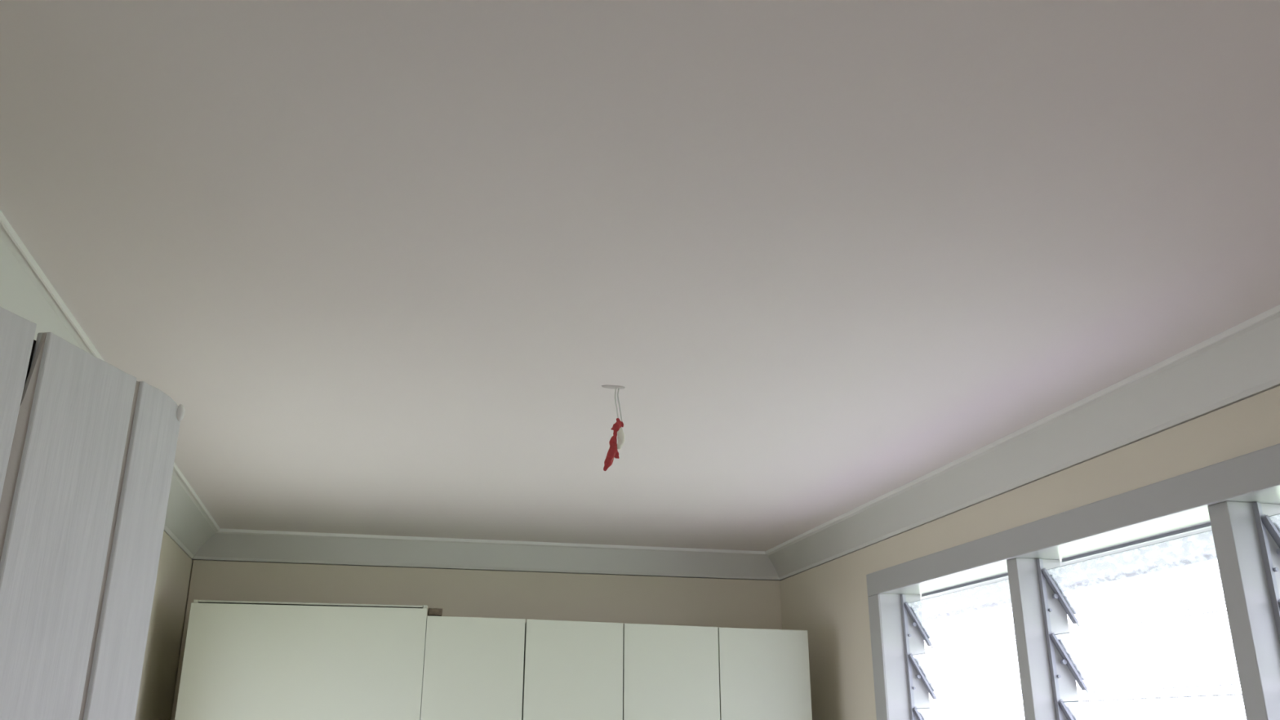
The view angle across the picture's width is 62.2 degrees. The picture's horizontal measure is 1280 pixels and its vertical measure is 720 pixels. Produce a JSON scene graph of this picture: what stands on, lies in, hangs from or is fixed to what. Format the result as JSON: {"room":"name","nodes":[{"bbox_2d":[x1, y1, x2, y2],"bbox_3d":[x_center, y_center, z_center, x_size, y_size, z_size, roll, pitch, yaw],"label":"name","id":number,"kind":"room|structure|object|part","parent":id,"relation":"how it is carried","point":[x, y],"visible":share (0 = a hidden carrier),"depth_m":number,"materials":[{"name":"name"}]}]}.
{"room":"kitchen","nodes":[
{"label":"kitchen","id":0,"kind":"room"},
{"bbox_2d":[134,530,193,719],"bbox_3d":[-1.176,0.590,0.771,0.170,2.400,8.091,5,-20,-13],"label":"wall","id":1,"kind":"structure","parent":0,"point":[165,634],"depth_m":4.34,"materials":[{"name":"beige paint"}]},
{"bbox_2d":[0,306,185,719],"bbox_3d":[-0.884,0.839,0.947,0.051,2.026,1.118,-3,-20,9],"label":"wardrobe","id":2,"kind":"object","parent":1,"relation":"in","point":[88,447],"depth_m":1.52,"materials":[{"name":"white paint"}]},
{"bbox_2d":[0,210,220,559],"bbox_3d":[-1.066,-0.449,1.250,0.146,0.124,7.947,5,-20,-13],"label":"trim","id":3,"kind":"structure","parent":1,"relation":"attached to","point":[26,291],"depth_m":2.34,"materials":[{"name":"white paint"}]},
{"bbox_2d":[170,560,782,719],"bbox_3d":[-0.712,2.057,4.846,3.104,2.400,0.170,5,-20,-13],"label":"wall","id":4,"kind":"structure","parent":0,"point":[571,597],"depth_m":5.10,"materials":[{"name":"beige paint"}]},
{"bbox_2d":[191,528,780,580],"bbox_3d":[-0.648,0.945,5.120,2.890,0.124,0.146,5,-20,-13],"label":"trim","id":5,"kind":"structure","parent":4,"relation":"attached to","point":[227,544],"depth_m":5.09,"materials":[{"name":"white paint"}]},
{"bbox_2d":[0,0,1279,551],"bbox_3d":[-0.282,-0.489,1.465,4.304,0.100,8.231,5,-20,-13],"label":"ceiling","id":6,"kind":"structure","parent":0,"point":[388,265],"depth_m":2.01,"materials":[{"name":"paint"}]},
{"bbox_2d":[601,385,625,471],"bbox_3d":[-0.072,0.181,2.836,0.068,0.244,0.024,5,-20,-13],"label":"hanging ornament","id":7,"kind":"object","parent":6,"relation":"hanging from","point":[613,452],"visible":1,"depth_m":2.82,"materials":[{"name":"red"}]},
{"bbox_2d":[780,386,1279,719],"bbox_3d":[1.736,0.840,1.466,0.170,2.400,8.161,5,-20,-13],"label":"wall","id":8,"kind":"structure","parent":0,"point":[828,601],"depth_m":3.77,"materials":[{"name":"beige paint"}]},
{"bbox_2d":[764,304,1279,580],"bbox_3d":[1.601,-0.230,1.856,0.146,0.124,7.947,5,-20,-13],"label":"trim","id":9,"kind":"structure","parent":8,"relation":"attached to","point":[1242,362],"depth_m":3.11,"materials":[{"name":"white paint"}]},
{"bbox_2d":[866,443,1279,719],"bbox_3d":[1.314,1.146,3.163,0.248,1.335,2.403,5,-20,-13],"label":"window","id":10,"kind":"structure","parent":8,"relation":"in","point":[1238,497],"depth_m":3.23,"materials":[{"name":"grey"}]},
{"bbox_3d":[0.967,1.535,4.170,0.020,1.201,0.098,5,-20,-13],"label":"architrave","id":11,"kind":"part","parent":10,"relation":"part of","materials":[{"name":"grey"}]},
{"bbox_3d":[1.237,0.937,3.905,0.103,0.183,0.877,5,-20,-13],"label":"louvre blade","id":12,"kind":"part","parent":10,"relation":"part of","materials":[{"name":"clear glass"}]},
{"bbox_3d":[1.237,1.129,3.836,0.103,0.183,0.877,5,-20,-13],"label":"louvre blade","id":13,"kind":"part","parent":10,"relation":"part of","materials":[{"name":"clear glass"}]},
{"bbox_3d":[1.237,1.320,3.767,0.103,0.183,0.877,5,-20,-13],"label":"louvre blade","id":14,"kind":"part","parent":10,"relation":"part of","materials":[{"name":"clear glass"}]},
{"bbox_2d":[920,527,1217,622],"bbox_3d":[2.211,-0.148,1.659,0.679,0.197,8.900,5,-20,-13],"label":"window pane","id":15,"kind":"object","parent":10,"relation":"attached to","point":[1197,548],"depth_m":4.03,"materials":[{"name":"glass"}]},
{"bbox_3d":[1.233,0.562,3.351,0.020,0.110,2.361,5,-20,-13],"label":"head architrave","id":16,"kind":"part","parent":10,"relation":"part of","materials":[{"name":"grey"}]},
{"bbox_3d":[1.458,0.634,3.043,0.103,0.183,0.829,5,-20,-13],"label":"louvre blade","id":17,"kind":"part","parent":10,"relation":"part of","materials":[{"name":"clear glass"}]},
{"bbox_3d":[1.458,0.826,2.975,0.103,0.183,0.829,5,-20,-13],"label":"louvre blade","id":18,"kind":"part","parent":10,"relation":"part of","materials":[{"name":"clear glass"}]},
{"bbox_3d":[1.458,1.018,2.906,0.103,0.183,0.829,5,-20,-13],"label":"louvre blade","id":19,"kind":"part","parent":10,"relation":"part of","materials":[{"name":"clear glass"}]},
{"bbox_3d":[-0.282,1.864,0.619,4.304,0.100,8.231,5,-20,-13],"label":"floor","id":20,"kind":"structure","parent":0,"visible":0},
{"bbox_2d":[174,600,427,719],"bbox_3d":[-1.380,2.023,4.187,0.895,2.016,0.739,5,-20,-13],"label":"tall cabinet","id":21,"kind":"object","parent":20,"relation":"on","point":[242,660],"visible":1,"depth_m":4.11,"materials":[{"name":"grey laminate"}]},
{"bbox_3d":[-1.379,1.083,4.533,0.855,0.010,0.709,5,-20,-13],"label":"panel","id":22,"kind":"part","parent":21,"relation":"part of","materials":[{"name":"grey"}]},
{"bbox_3d":[-0.955,2.061,4.293,0.017,2.016,0.720,5,-20,-13],"label":"panel","id":23,"kind":"part","parent":21,"relation":"part of","materials":[{"name":"grey laminate"}]},
{"bbox_2d":[419,615,524,719],"bbox_3d":[-0.751,2.095,4.322,0.397,1.972,0.739,5,-20,-13],"label":"tall cabinet","id":24,"kind":"object","parent":20,"relation":"on","point":[473,669],"visible":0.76,"depth_m":4.25,"materials":[{"name":"grey laminate"}]},
{"bbox_3d":[-0.937,2.087,4.288,0.016,1.964,0.719,5,-20,-13],"label":"panel","id":25,"kind":"part","parent":24,"relation":"part of","materials":[{"name":"grey laminate"}]},
{"bbox_2d":[427,608,442,616],"bbox_3d":[-0.840,1.040,4.344,0.055,0.041,0.078,5,-20,-13],"label":"timber offcut","id":26,"kind":"object","parent":24,"relation":"on","point":[431,611],"visible":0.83,"depth_m":4.31,"materials":[{"name":"brown wood"}]},
{"bbox_2d":[521,618,622,719],"bbox_3d":[-0.355,2.129,4.412,0.407,1.970,0.739,5,-20,-13],"label":"tall cabinet","id":27,"kind":"object","parent":20,"relation":"on","point":[573,670],"visible":0.78,"depth_m":4.34,"materials":[{"name":"grey laminate"}]},
{"bbox_3d":[-0.546,2.123,4.376,0.016,1.958,0.719,5,-20,-13],"label":"panel","id":28,"kind":"part","parent":27,"relation":"part of","materials":[{"name":"grey laminate"}]},
{"bbox_2d":[622,622,719,719],"bbox_3d":[0.047,2.165,4.502,0.411,1.963,0.739,5,-20,-13],"label":"tall cabinet","id":29,"kind":"object","parent":20,"relation":"on","point":[670,672],"visible":0.8,"depth_m":4.43,"materials":[{"name":"grey laminate"}]},
{"bbox_3d":[-0.146,2.159,4.466,0.016,1.951,0.719,5,-20,-13],"label":"panel","id":30,"kind":"part","parent":29,"relation":"part of","materials":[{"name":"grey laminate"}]},
{"bbox_2d":[718,626,812,719],"bbox_3d":[0.448,2.201,4.592,0.404,1.956,0.739,5,-20,-13],"label":"tall cabinet","id":31,"kind":"object","parent":20,"relation":"on","point":[764,673],"visible":0.74,"depth_m":4.52,"materials":[{"name":"grey laminate"}]}
]}

